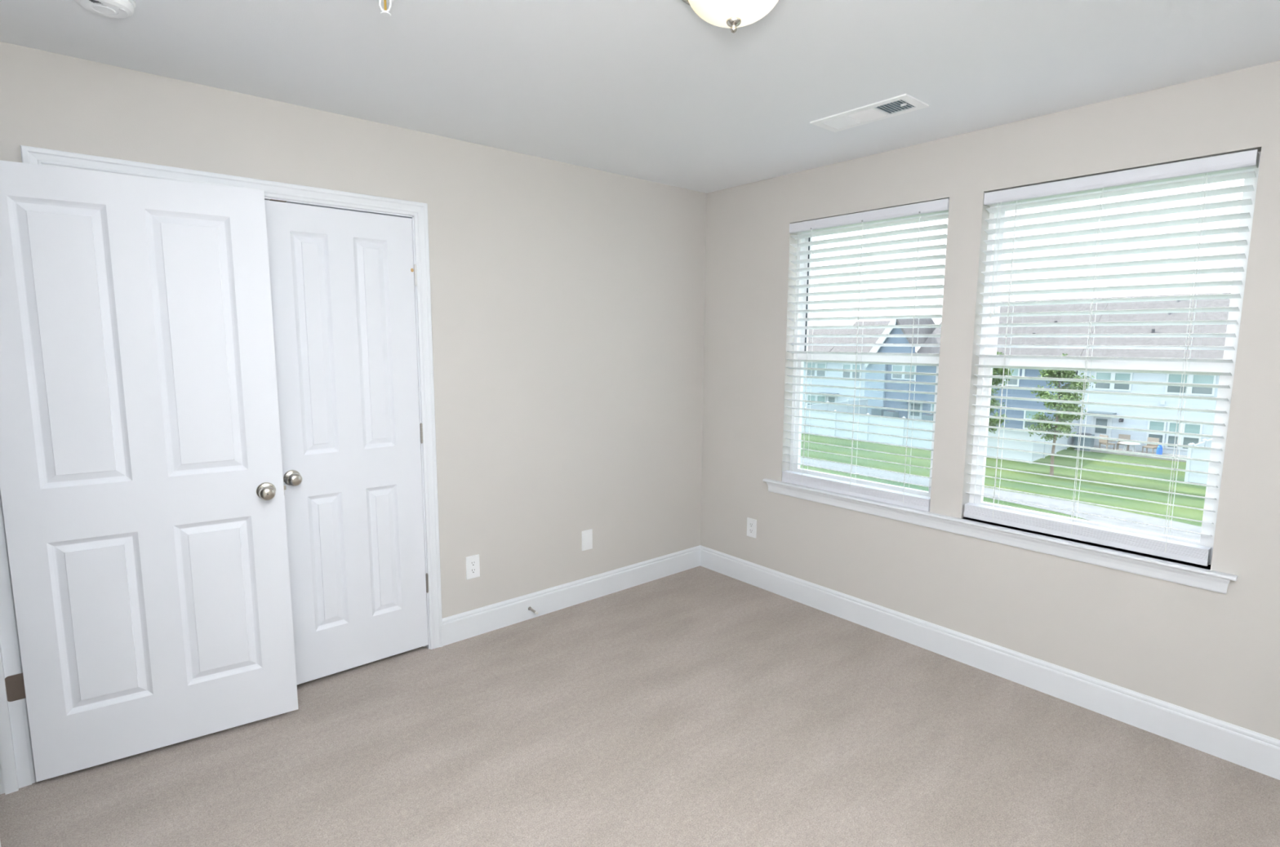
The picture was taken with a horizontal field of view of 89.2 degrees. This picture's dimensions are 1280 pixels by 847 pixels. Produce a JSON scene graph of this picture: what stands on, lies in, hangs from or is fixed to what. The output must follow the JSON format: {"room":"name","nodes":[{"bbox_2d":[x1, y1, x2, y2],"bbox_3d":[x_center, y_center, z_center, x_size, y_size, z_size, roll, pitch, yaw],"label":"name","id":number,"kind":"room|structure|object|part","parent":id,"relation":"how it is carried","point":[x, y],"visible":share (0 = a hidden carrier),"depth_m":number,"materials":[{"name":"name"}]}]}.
{"room":"empty bedroom","nodes":[
{"label":"empty bedroom","id":0,"kind":"room"},
{"bbox_2d":[0,41,706,618],"bbox_3d":[-0.881,-0.124,3.243,3.585,2.440,0.115,-6,10,-40],"label":"wall","id":1,"kind":"structure","parent":0,"point":[567,300],"depth_m":3.35,"materials":[{"name":"grey paint"}]},
{"bbox_2d":[20,145,443,649],"bbox_3d":[-1.528,0.099,2.705,1.348,2.128,0.132,-6,10,-40],"label":"door frame","id":2,"kind":"structure","parent":1,"relation":"attached to","point":[273,191],"depth_m":2.94,"materials":[{"name":"white wood"}]},
{"bbox_3d":[-1.446,-0.890,2.593,0.056,0.003,0.021,-6,10,-40],"label":"ball catch plate","id":3,"kind":"part","parent":2,"relation":"part of","materials":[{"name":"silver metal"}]},
{"bbox_2d":[264,200,428,684],"bbox_3d":[-1.251,0.106,2.857,0.616,2.031,0.102,-6,10,-40],"label":"door","id":4,"kind":"structure","parent":1,"relation":"in","point":[342,282],"depth_m":2.85,"materials":[{"name":"white"}]},
{"bbox_3d":[-1.428,0.232,2.683,0.055,0.055,0.044,-6,10,-40],"label":"knob","id":5,"kind":"part","parent":4,"relation":"part of","materials":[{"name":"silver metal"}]},
{"bbox_2d":[466,554,479,579],"bbox_3d":[-0.850,0.730,3.302,0.073,0.118,0.007,-6,10,-40],"label":"wall outlet","id":6,"kind":"object","parent":1,"relation":"attached to","point":[473,566],"visible":1,"depth_m":3.30,"materials":[{"name":"white plastic"}]},
{"bbox_2d":[470,560,475,567],"bbox_3d":[-0.849,0.711,3.298,0.034,0.034,0.003,-6,10,-40],"label":"receptacle","id":7,"kind":"object","parent":6,"relation":"attached to","point":[473,562],"depth_m":3.30,"materials":[{"name":"grey plastic"}]},
{"bbox_2d":[470,568,476,574],"bbox_3d":[-0.849,0.750,3.303,0.034,0.034,0.003,-6,10,-40],"label":"receptacle","id":8,"kind":"object","parent":6,"relation":"attached to","point":[473,571],"depth_m":3.30,"materials":[{"name":"grey plastic"}]},
{"bbox_2d":[528,606,537,614],"bbox_3d":[-0.576,1.013,3.509,0.021,0.021,0.078,-6,10,-40],"label":"door stop","id":9,"kind":"object","parent":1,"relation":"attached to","point":[530,607],"visible":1,"depth_m":3.51,"materials":[{"name":"silver metal"}]},
{"bbox_2d":[442,545,700,646],"bbox_3d":[-0.855,1.025,3.332,3.330,0.138,0.014,-6,10,-40],"label":"baseboard","id":10,"kind":"structure","parent":1,"relation":"attached to","point":[468,624],"depth_m":3.67,"materials":[{"name":"white wood"}]},
{"bbox_2d":[582,528,592,551],"bbox_3d":[-0.306,0.675,3.762,0.073,0.118,0.006,-6,10,-40],"label":"blank wall plate","id":11,"kind":"object","parent":1,"relation":"attached to","point":[587,535],"visible":1,"depth_m":3.76,"materials":[{"name":"white plastic"}]},
{"bbox_2d":[0,565,1279,846],"bbox_3d":[-0.468,1.343,1.887,4.650,0.120,4.000,-6,10,-40],"label":"floor","id":12,"kind":"structure","parent":0,"point":[700,706],"depth_m":2.36,"materials":[{"name":"beige carpet"}]},
{"bbox_2d":[0,0,1279,193],"bbox_3d":[-0.239,-1.167,1.341,4.890,0.120,3.620,-6,10,-40],"label":"ceiling","id":13,"kind":"structure","parent":0,"point":[654,91],"depth_m":2.16,"materials":[{"name":"white paint"}]},
{"bbox_2d":[75,0,135,17],"bbox_3d":[-1.457,-1.145,1.763,0.140,0.043,0.140,-6,10,-40],"label":"smoke detector","id":14,"kind":"object","parent":13,"relation":"attached to","point":[109,8],"visible":1,"depth_m":1.76,"materials":[{"name":"white plastic"}]},
{"bbox_2d":[378,0,397,17],"bbox_3d":[-0.689,-1.135,1.756,0.076,0.054,0.076,-6,10,-40],"label":"sprinkler","id":15,"kind":"object","parent":13,"relation":"attached to","point":[384,12],"visible":1,"depth_m":1.75,"materials":[{"name":"white metal"}]},
{"bbox_2d":[682,0,778,32],"bbox_3d":[0.235,-1.059,1.616,0.304,0.160,0.304,-6,10,-40],"label":"ceiling light","id":16,"kind":"object","parent":13,"relation":"attached to","point":[732,14],"visible":1,"depth_m":1.60,"materials":[{"name":"white glass"}]},
{"bbox_2d":[809,93,928,132],"bbox_3d":[0.933,-1.264,2.661,0.185,0.013,0.426,-6,10,-40],"label":"ceiling vent","id":17,"kind":"object","parent":13,"relation":"in","point":[905,103],"visible":1,"depth_m":2.64,"materials":[{"name":"white metal"}]},
{"bbox_2d":[700,60,1279,740],"bbox_3d":[1.595,-0.079,2.994,0.140,2.440,3.480,-6,10,-40],"label":"wall","id":18,"kind":"structure","parent":0,"point":[1211,654],"depth_m":2.90,"materials":[{"name":"grey paint"}]},
{"bbox_2d":[746,517,756,538],"bbox_3d":[0.694,0.649,4.035,0.007,0.118,0.073,-6,10,-40],"label":"wall outlet","id":19,"kind":"object","parent":18,"relation":"attached to","point":[751,523],"visible":1,"depth_m":4.03,"materials":[{"name":"white plastic"}]},
{"bbox_2d":[789,212,948,497],"bbox_3d":[1.211,-0.356,3.477,0.080,1.483,0.889,-6,10,-40],"label":"window","id":20,"kind":"structure","parent":18,"relation":"in","point":[793,467],"depth_m":3.71,"materials":[{"name":"white plastic"}]},
{"bbox_3d":[1.213,-0.357,3.478,0.075,1.483,0.889,-6,10,-40],"label":"frame","id":21,"kind":"part","parent":20,"relation":"part of","materials":[{"name":"white plastic"}]},
{"bbox_2d":[782,198,949,511],"bbox_3d":[1.143,-0.347,3.419,0.069,1.477,0.885,-6,10,-40],"label":"window blind","id":22,"kind":"object","parent":20,"relation":"attached to","point":[922,503],"visible":0.95,"depth_m":3.36,"materials":[{"name":"white plastic"}]},
{"bbox_3d":[1.141,0.355,3.511,0.052,0.061,0.881,-6,10,-40],"label":"rail","id":23,"kind":"part","parent":22,"relation":"part of","materials":[{"name":"white plastic"}]},
{"bbox_3d":[1.153,-1.053,3.334,0.052,0.044,0.881,-6,10,-40],"label":"head rail","id":24,"kind":"part","parent":22,"relation":"part of","materials":[{"name":"white plastic"}]},
{"bbox_3d":[1.198,-0.010,3.512,0.029,0.726,0.845,-6,10,-40],"label":"sash","id":25,"kind":"part","parent":20,"relation":"part of","materials":[{"name":"white plastic"}]},
{"bbox_3d":[1.227,-0.698,3.445,0.024,0.741,0.845,-6,10,-40],"label":"sash","id":26,"kind":"part","parent":20,"relation":"part of","materials":[{"name":"white plastic"}]},
{"bbox_2d":[700,545,1279,780],"bbox_3d":[1.499,1.063,3.128,0.014,0.138,3.380,-6,10,-40],"label":"baseboard","id":27,"kind":"structure","parent":18,"relation":"attached to","point":[1254,751],"depth_m":2.85,"materials":[{"name":"white wood"}]},
{"bbox_2d":[762,478,1237,594],"bbox_3d":[1.469,0.473,3.140,0.120,0.074,2.119,-6,10,-40],"label":"window sill","id":28,"kind":"structure","parent":18,"relation":"attached to","point":[1206,579],"depth_m":2.81,"materials":[{"name":"white wood"}]},
{"bbox_2d":[968,151,1261,564],"bbox_3d":[1.886,-0.252,2.690,0.080,1.483,0.894,-6,10,-40],"label":"window","id":29,"kind":"structure","parent":18,"relation":"in","point":[1214,468],"depth_m":2.57,"materials":[{"name":"white plastic"}]},
{"bbox_3d":[1.873,0.095,2.725,0.029,0.726,0.850,-6,10,-40],"label":"sash","id":30,"kind":"part","parent":29,"relation":"part of","materials":[{"name":"white plastic"}]},
{"bbox_2d":[963,149,1259,566],"bbox_3d":[1.829,-0.248,2.647,0.071,1.472,0.882,-6,10,-40],"label":"window blind","id":31,"kind":"object","parent":29,"relation":"attached to","point":[1244,160],"visible":1,"depth_m":2.57,"materials":[{"name":"white plastic"}]},
{"bbox_3d":[1.828,0.451,2.739,0.052,0.061,0.878,-6,10,-40],"label":"rail","id":32,"kind":"part","parent":31,"relation":"part of","materials":[{"name":"white plastic"}]},
{"bbox_3d":[1.840,-0.951,2.563,0.052,0.044,0.878,-6,10,-40],"label":"head rail","id":33,"kind":"part","parent":31,"relation":"part of","materials":[{"name":"white plastic"}]},
{"bbox_3d":[1.901,-0.594,2.658,0.024,0.741,0.850,-6,10,-40],"label":"sash","id":34,"kind":"part","parent":29,"relation":"part of","materials":[{"name":"white plastic"}]},
{"bbox_3d":[-1.070,0.188,0.807,0.115,2.440,3.380,-6,10,-40],"label":"wall","id":35,"kind":"structure","parent":0,"visible":0},
{"bbox_2d":[0,490,35,846],"bbox_3d":[-1.829,0.225,1.723,0.134,2.126,0.991,-6,10,-40],"label":"door frame","id":36,"kind":"structure","parent":35,"relation":"attached to","point":[17,771],"depth_m":2.15,"materials":[{"name":"white wood"}]},
{"bbox_2d":[0,160,298,782],"bbox_3d":[-1.736,0.180,2.286,0.852,2.029,0.172,-5,9,-34],"label":"door","id":37,"kind":"structure","parent":35,"relation":"in","point":[142,487],"depth_m":2.26,"materials":[{"name":"white wood"}]},
{"bbox_3d":[-1.405,0.262,2.445,0.055,0.055,0.044,-5,9,-34],"label":"knob","id":38,"kind":"part","parent":37,"relation":"part of","materials":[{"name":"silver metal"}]},
{"label":"outside","id":39,"kind":"structure","parent":0,"visible":0},
{"bbox_2d":[800,433,1206,527],"bbox_3d":[36.737,-0.288,55.304,119.000,0.300,150.000,-6,10,-40],"label":"ground","id":40,"kind":"structure","parent":39,"point":[1181,488],"depth_m":31.56,"materials":[{"name":"green plant"}]},
{"bbox_2d":[804,399,867,414],"bbox_3d":[14.639,-0.686,48.071,8.060,2.110,0.160,-6,10,-40],"label":"vinyl fence","id":41,"kind":"object","parent":40,"relation":"on","point":[847,409],"visible":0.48,"depth_m":48.59,"materials":[{"name":"grey plastic"}]},
{"bbox_3d":[12.634,-0.435,46.383,2.513,1.920,0.064,-6,10,-40],"label":"panel","id":42,"kind":"part","parent":41,"relation":"part of","materials":[{"name":"grey plastic"}]},
{"bbox_3d":[14.639,-0.642,48.077,2.513,1.920,0.064,-6,10,-40],"label":"panel","id":43,"kind":"part","parent":41,"relation":"part of","materials":[{"name":"grey plastic"}]},
{"bbox_3d":[15.642,-0.790,48.918,0.160,2.110,0.160,-6,10,-40],"label":"post","id":44,"kind":"part","parent":41,"relation":"part of","materials":[{"name":"grey plastic"}]},
{"bbox_3d":[16.645,-0.849,49.771,2.513,1.920,0.064,-6,10,-40],"label":"panel","id":45,"kind":"part","parent":41,"relation":"part of","materials":[{"name":"grey plastic"}]},
{"bbox_2d":[802,320,915,408],"bbox_3d":[15.965,-5.216,59.783,9.500,8.130,15.928,-6,10,-40],"label":"house","id":46,"kind":"structure","parent":40,"relation":"on","point":[847,392],"depth_m":54.16,"materials":[{"name":"white"}]},
{"bbox_3d":[14.922,-4.822,54.918,0.030,0.525,1.800,-6,10,-40],"label":"pane","id":47,"kind":"part","parent":46,"relation":"part of","materials":[{"name":"teal"}]},
{"bbox_3d":[14.919,-4.301,54.985,0.030,0.525,1.800,-6,10,-40],"label":"pane","id":48,"kind":"part","parent":46,"relation":"part of","materials":[{"name":"grey"}]},
{"bbox_3d":[15.005,-2.005,55.164,0.030,0.675,1.700,-6,10,-40],"label":"pane","id":49,"kind":"part","parent":46,"relation":"part of","materials":[{"name":"teal"}]},
{"bbox_3d":[15.956,-1.429,54.070,0.060,1.830,0.900,-6,10,-40],"label":"door","id":50,"kind":"part","parent":46,"relation":"part of","materials":[{"name":"grey"}]},
{"bbox_3d":[15.927,-1.738,54.004,0.020,0.900,0.600,-6,10,-40],"label":"door glass","id":51,"kind":"part","parent":46,"relation":"part of","materials":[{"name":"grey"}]},
{"bbox_3d":[17.093,-4.487,52.389,0.030,0.525,1.500,-6,10,-40],"label":"pane","id":52,"kind":"part","parent":46,"relation":"part of","materials":[{"name":"teal"}]},
{"bbox_3d":[17.090,-3.966,52.456,0.030,0.525,1.500,-6,10,-40],"label":"pane","id":53,"kind":"part","parent":46,"relation":"part of","materials":[{"name":"grey"}]},
{"bbox_3d":[17.867,-2.690,51.676,0.070,5.200,0.220,-6,10,-40],"label":"corner trim","id":54,"kind":"part","parent":46,"relation":"part of","materials":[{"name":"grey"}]},
{"bbox_2d":[871,408,886,416],"bbox_3d":[18.370,-0.528,49.970,0.920,1.350,0.920,-6,10,-40],"label":"air conditioner","id":55,"kind":"object","parent":40,"relation":"on","point":[875,411],"visible":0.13,"depth_m":49.60,"materials":[{"name":"grey metal"}]},
{"bbox_2d":[883,410,898,417],"bbox_3d":[19.018,-0.354,49.224,0.920,1.200,0.920,-6,10,-40],"label":"air conditioner","id":56,"kind":"object","parent":40,"relation":"on","point":[888,413],"visible":0.46,"depth_m":48.92,"materials":[{"name":"grey metal"}]},
{"bbox_2d":[921,413,933,421],"bbox_3d":[20.962,-0.054,46.959,0.920,1.200,0.920,-6,10,-40],"label":"air conditioner","id":57,"kind":"object","parent":40,"relation":"on","point":[926,417],"visible":0.38,"depth_m":46.64,"materials":[{"name":"grey metal"}]},
{"bbox_2d":[801,407,1079,463],"bbox_3d":[16.490,-0.345,46.427,9.110,1.870,24.110,-6,10,-40],"label":"vinyl fence","id":58,"kind":"object","parent":40,"relation":"on","point":[1023,446],"visible":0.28,"depth_m":39.83,"materials":[{"name":"grey plastic"}]},
{"bbox_3d":[10.754,-0.308,46.266,0.064,1.680,2.275,-6,10,-40],"label":"panel","id":59,"kind":"part","parent":58,"relation":"part of","materials":[{"name":"grey plastic"}]},
{"bbox_3d":[11.530,-0.233,45.356,0.160,1.870,0.160,-6,10,-40],"label":"post","id":60,"kind":"part","parent":58,"relation":"part of","materials":[{"name":"grey plastic"}]},
{"bbox_3d":[12.306,-0.069,44.458,0.064,1.680,2.275,-6,10,-40],"label":"panel","id":61,"kind":"part","parent":58,"relation":"part of","materials":[{"name":"grey plastic"}]},
{"bbox_3d":[13.082,0.007,43.548,0.160,1.870,0.160,-6,10,-40],"label":"post","id":62,"kind":"part","parent":58,"relation":"part of","materials":[{"name":"grey plastic"}]},
{"bbox_3d":[13.858,0.171,42.650,0.064,1.680,2.275,-6,10,-40],"label":"panel","id":63,"kind":"part","parent":58,"relation":"part of","materials":[{"name":"grey plastic"}]},
{"bbox_3d":[14.634,0.246,41.740,0.160,1.870,0.160,-6,10,-40],"label":"post","id":64,"kind":"part","parent":58,"relation":"part of","materials":[{"name":"grey plastic"}]},
{"bbox_3d":[15.410,0.411,40.842,0.064,1.680,2.275,-6,10,-40],"label":"panel","id":65,"kind":"part","parent":58,"relation":"part of","materials":[{"name":"grey plastic"}]},
{"bbox_3d":[16.187,0.486,39.932,0.160,1.870,0.160,-6,10,-40],"label":"post","id":66,"kind":"part","parent":58,"relation":"part of","materials":[{"name":"grey plastic"}]},
{"bbox_3d":[16.962,0.650,39.033,0.064,1.680,2.275,-6,10,-40],"label":"panel","id":67,"kind":"part","parent":58,"relation":"part of","materials":[{"name":"grey plastic"}]},
{"bbox_3d":[20.067,1.129,35.417,0.064,1.680,2.275,-6,10,-40],"label":"panel","id":68,"kind":"part","parent":58,"relation":"part of","materials":[{"name":"grey plastic"}]},
{"bbox_3d":[20.843,1.204,34.507,0.160,1.870,0.160,-6,10,-40],"label":"post","id":69,"kind":"part","parent":58,"relation":"part of","materials":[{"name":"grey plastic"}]},
{"bbox_3d":[21.726,1.140,35.397,2.083,1.680,0.064,-7,10,-43],"label":"panel","id":70,"kind":"part","parent":58,"relation":"part of","materials":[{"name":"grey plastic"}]},
{"bbox_3d":[22.527,1.003,36.142,0.160,1.870,0.160,-6,10,-40],"label":"post","id":71,"kind":"part","parent":58,"relation":"part of","materials":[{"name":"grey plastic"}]},
{"bbox_3d":[23.328,0.956,36.898,2.083,1.680,0.064,-7,10,-43],"label":"panel","id":72,"kind":"part","parent":58,"relation":"part of","materials":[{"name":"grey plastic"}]},
{"bbox_3d":[24.130,0.819,37.642,0.160,1.870,0.160,-6,10,-40],"label":"post","id":73,"kind":"part","parent":58,"relation":"part of","materials":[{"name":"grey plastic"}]},
{"bbox_3d":[24.931,0.771,38.398,2.083,1.680,0.064,-7,10,-43],"label":"panel","id":74,"kind":"part","parent":58,"relation":"part of","materials":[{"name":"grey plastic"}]},
{"bbox_3d":[25.732,0.635,39.142,0.160,1.870,0.160,-6,10,-40],"label":"post","id":75,"kind":"part","parent":58,"relation":"part of","materials":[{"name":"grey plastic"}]},
{"bbox_3d":[26.534,0.587,39.898,2.083,1.680,0.064,-7,10,-43],"label":"panel","id":76,"kind":"part","parent":58,"relation":"part of","materials":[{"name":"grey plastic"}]},
{"bbox_2d":[863,297,1111,430],"bbox_3d":[26.619,-4.467,49.244,12.250,9.430,14.360,-6,10,-40],"label":"house","id":77,"kind":"structure","parent":40,"relation":"on","point":[1019,424],"depth_m":45.36,"materials":[{"name":"blue plastic"}]},
{"bbox_3d":[19.945,-4.121,49.057,0.030,0.475,1.700,-6,10,-40],"label":"pane","id":78,"kind":"part","parent":77,"relation":"part of","materials":[{"name":"teal"}]},
{"bbox_3d":[19.942,-3.650,49.118,0.030,0.475,1.700,-6,10,-40],"label":"pane","id":79,"kind":"part","parent":77,"relation":"part of","materials":[{"name":"grey"}]},
{"bbox_3d":[20.593,-1.018,48.568,0.020,0.900,0.700,-6,10,-40],"label":"door glass","id":80,"kind":"part","parent":77,"relation":"part of","materials":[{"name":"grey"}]},
{"bbox_3d":[20.622,-0.709,48.634,0.060,1.830,1.000,-6,10,-40],"label":"door","id":81,"kind":"part","parent":77,"relation":"part of","materials":[{"name":"grey"}]},
{"bbox_3d":[24.576,-2.922,43.721,0.030,0.550,1.600,-6,10,-40],"label":"pane","id":82,"kind":"part","parent":77,"relation":"part of","materials":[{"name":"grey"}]},
{"bbox_3d":[24.579,-3.468,43.651,0.030,0.550,1.600,-6,10,-40],"label":"pane","id":83,"kind":"part","parent":77,"relation":"part of","materials":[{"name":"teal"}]},
{"bbox_3d":[25.283,-3.552,42.761,0.070,1.250,0.160,-6,10,-40],"label":"corner trim","id":84,"kind":"part","parent":77,"relation":"part of","materials":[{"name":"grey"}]},
{"bbox_3d":[25.826,0.038,42.604,0.030,0.575,1.000,-6,10,-40],"label":"pane","id":85,"kind":"part","parent":77,"relation":"part of","materials":[{"name":"grey"}]},
{"bbox_3d":[25.829,-0.533,42.531,0.030,0.575,1.000,-6,10,-40],"label":"pane","id":86,"kind":"part","parent":77,"relation":"part of","materials":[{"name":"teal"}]},
{"bbox_2d":[988,351,1015,433],"bbox_3d":[17.722,-0.726,33.204,2.770,6.010,2.423,-6,10,-40],"label":"young tree","id":87,"kind":"object","parent":40,"relation":"on","point":[993,422],"visible":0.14,"depth_m":32.81,"materials":[{"name":"green plant"}]},
{"bbox_2d":[1024,353,1096,475],"bbox_3d":[19.945,-0.374,30.845,2.659,5.930,2.370,-1,7,-12],"label":"young tree","id":88,"kind":"object","parent":40,"relation":"on","point":[1070,407],"visible":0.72,"depth_m":30.54,"materials":[{"name":"green plant"}]},
{"bbox_2d":[1071,432,1094,448],"bbox_3d":[27.183,1.055,39.731,0.960,0.900,0.960,-6,10,-40],"label":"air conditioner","id":89,"kind":"object","parent":40,"relation":"on","point":[1082,433],"visible":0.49,"depth_m":39.67,"materials":[{"name":"grey metal"}]},
{"bbox_2d":[1074,435,1093,452],"bbox_3d":[26.692,1.156,38.925,0.840,0.900,0.840,-6,10,-40],"label":"air conditioner","id":90,"kind":"object","parent":40,"relation":"on","point":[1089,442],"visible":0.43,"depth_m":38.65,"materials":[{"name":"grey metal"}]},
{"bbox_2d":[1089,445,1186,462],"bbox_3d":[28.894,1.751,37.517,2.050,0.100,5.700,-6,10,-40],"label":"patio","id":91,"kind":"structure","parent":40,"relation":"on","point":[1095,446],"depth_m":37.16,"materials":[{"name":"concrete"}]},
{"bbox_2d":[1098,434,1115,449],"bbox_3d":[27.548,1.133,38.277,0.590,0.920,0.620,-1,7,-9],"label":"patio chair","id":92,"kind":"object","parent":91,"relation":"on","point":[1103,442],"visible":0.91,"depth_m":38.11,"materials":[{"name":"brown wicker"}]},
{"bbox_3d":[27.293,0.919,38.207,0.070,0.480,0.560,-1,7,-9],"label":"backrest","id":93,"kind":"part","parent":92,"relation":"part of","materials":[{"name":"brown wicker"}]},
{"bbox_3d":[27.563,1.192,38.287,0.560,0.080,0.560,-1,7,-9],"label":"seat","id":94,"kind":"part","parent":92,"relation":"part of","materials":[{"name":"brown wood"}]},
{"bbox_2d":[1115,434,1130,451],"bbox_3d":[28.534,1.132,38.320,0.620,0.920,0.590,7,10,43],"label":"patio chair","id":95,"kind":"object","parent":91,"relation":"on","point":[1121,436],"visible":0.66,"depth_m":38.37,"materials":[{"name":"brown wicker"}]},
{"bbox_3d":[28.715,0.891,38.478,0.560,0.480,0.070,7,10,43],"label":"backrest","id":96,"kind":"part","parent":95,"relation":"part of","materials":[{"name":"brown wicker"}]},
{"bbox_2d":[1119,441,1140,452],"bbox_3d":[28.237,1.418,37.439,1.000,0.586,1.000,-6,10,-40],"label":"patio table","id":97,"kind":"object","parent":91,"relation":"on","point":[1125,443],"visible":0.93,"depth_m":37.27,"materials":[{"name":"grey"}]},
{"bbox_2d":[1142,437,1159,453],"bbox_3d":[29.183,1.291,37.104,0.590,0.920,0.620,-4,8,-29],"label":"patio chair","id":98,"kind":"object","parent":91,"relation":"on","point":[1153,446],"visible":0.66,"depth_m":37.14,"materials":[{"name":"brown wood"}]},
{"bbox_3d":[29.169,1.352,37.104,0.560,0.080,0.560,-4,8,-29],"label":"seat","id":99,"kind":"part","parent":98,"relation":"part of","materials":[{"name":"brown wood"}]},
{"bbox_3d":[29.411,1.058,37.201,0.070,0.480,0.560,-4,8,-29],"label":"backrest","id":100,"kind":"part","parent":98,"relation":"part of","materials":[{"name":"brown wicker"}]},
{"bbox_2d":[1155,444,1162,457],"bbox_3d":[29.068,1.528,36.313,0.280,0.650,0.280,-6,10,-40],"label":"barrel","id":101,"kind":"object","parent":91,"relation":"on","point":[1159,450],"visible":0.79,"depth_m":36.22,"materials":[{"name":"blue plastic"}]},
{"bbox_2d":[1074,293,1231,455],"bbox_3d":[37.636,-2.766,36.409,12.250,9.430,19.600,-6,10,-40],"label":"house","id":102,"kind":"structure","parent":40,"relation":"on","point":[1175,341],"depth_m":38.41,"materials":[{"name":"white"}]},
{"bbox_3d":[27.355,-1.250,40.620,0.070,5.250,0.220,-6,10,-40],"label":"corner trim","id":103,"kind":"part","parent":102,"relation":"part of","materials":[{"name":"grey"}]},
{"bbox_3d":[28.231,0.416,39.764,0.060,1.930,1.060,-6,10,-40],"label":"door","id":104,"kind":"part","parent":102,"relation":"part of","materials":[{"name":"grey"}]},
{"bbox_3d":[28.246,0.474,39.785,0.040,1.810,0.820,-6,10,-40],"label":"door","id":105,"kind":"part","parent":102,"relation":"part of","materials":[{"name":"grey"}]},
{"bbox_3d":[28.226,0.154,39.726,0.015,0.900,0.580,-6,10,-40],"label":"door glass","id":106,"kind":"part","parent":102,"relation":"part of","materials":[{"name":"grey"}]},
{"bbox_3d":[28.497,-2.329,39.152,0.030,0.475,1.700,-6,10,-40],"label":"pane","id":107,"kind":"part","parent":102,"relation":"part of","materials":[{"name":"grey glass"}]},
{"bbox_3d":[28.499,-2.801,39.092,0.030,0.475,1.700,-6,10,-40],"label":"pane","id":108,"kind":"part","parent":102,"relation":"part of","materials":[{"name":"teal"}]},
{"bbox_3d":[29.998,0.937,37.774,0.030,0.700,0.660,-6,10,-40],"label":"pane","id":109,"kind":"part","parent":102,"relation":"part of","materials":[{"name":"grey glass"}]},
{"bbox_3d":[30.002,0.243,37.685,0.030,0.700,0.660,-6,10,-40],"label":"pane","id":110,"kind":"part","parent":102,"relation":"part of","materials":[{"name":"teal"}]},
{"bbox_3d":[30.526,1.019,37.159,0.030,0.700,0.450,-6,10,-40],"label":"pane","id":111,"kind":"part","parent":102,"relation":"part of","materials":[{"name":"grey glass"}]},
{"bbox_3d":[30.530,0.324,37.070,0.030,0.700,0.450,-6,10,-40],"label":"pane","id":112,"kind":"part","parent":102,"relation":"part of","materials":[{"name":"teal"}]},
{"bbox_3d":[30.846,-1.957,36.417,0.030,0.515,1.950,-6,10,-40],"label":"pane","id":113,"kind":"part","parent":102,"relation":"part of","materials":[{"name":"grey glass"}]},
{"bbox_3d":[31.035,1.097,36.566,0.030,0.700,0.660,-6,10,-40],"label":"pane","id":114,"kind":"part","parent":102,"relation":"part of","materials":[{"name":"grey glass"}]},
{"bbox_3d":[30.849,-2.468,36.351,0.030,0.515,1.950,-6,10,-40],"label":"pane","id":115,"kind":"part","parent":102,"relation":"part of","materials":[{"name":"teal"}]},
{"bbox_3d":[31.039,0.403,36.477,0.030,0.700,0.660,-6,10,-40],"label":"pane","id":116,"kind":"part","parent":102,"relation":"part of","materials":[{"name":"teal"}]},
{"bbox_2d":[1184,438,1212,484],"bbox_3d":[32.475,2.078,28.150,8.760,1.870,12.210,-6,10,-40],"label":"vinyl fence","id":117,"kind":"object","parent":40,"relation":"on","point":[1201,454],"visible":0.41,"depth_m":29.73,"materials":[{"name":"grey plastic"}]},
{"bbox_3d":[25.295,1.813,29.933,0.160,1.870,0.160,-6,10,-40],"label":"post","id":118,"kind":"part","parent":117,"relation":"part of","materials":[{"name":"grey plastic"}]},
{"bbox_3d":[26.076,1.978,29.029,0.064,1.680,2.290,-6,10,-40],"label":"panel","id":119,"kind":"part","parent":117,"relation":"part of","materials":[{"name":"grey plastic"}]},
{"bbox_3d":[26.279,1.773,30.639,1.995,1.680,0.064,-5,9,-37],"label":"panel","id":120,"kind":"part","parent":117,"relation":"part of","materials":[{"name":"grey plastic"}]},
{"bbox_3d":[27.116,1.650,31.275,0.160,1.870,0.160,-6,10,-40],"label":"post","id":121,"kind":"part","parent":117,"relation":"part of","materials":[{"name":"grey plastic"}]},
{"bbox_3d":[27.952,1.617,31.922,1.995,1.680,0.064,-5,9,-37],"label":"panel","id":122,"kind":"part","parent":117,"relation":"part of","materials":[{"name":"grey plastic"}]},
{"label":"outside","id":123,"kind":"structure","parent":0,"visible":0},
{"bbox_2d":[800,457,1201,541],"bbox_3d":[12.200,2.942,28.047,6.050,0.050,60.000,-6,10,-40],"label":"path","id":124,"kind":"structure","parent":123,"point":[1045,501],"depth_m":25.41,"materials":[{"name":"white concrete"}]}
]}

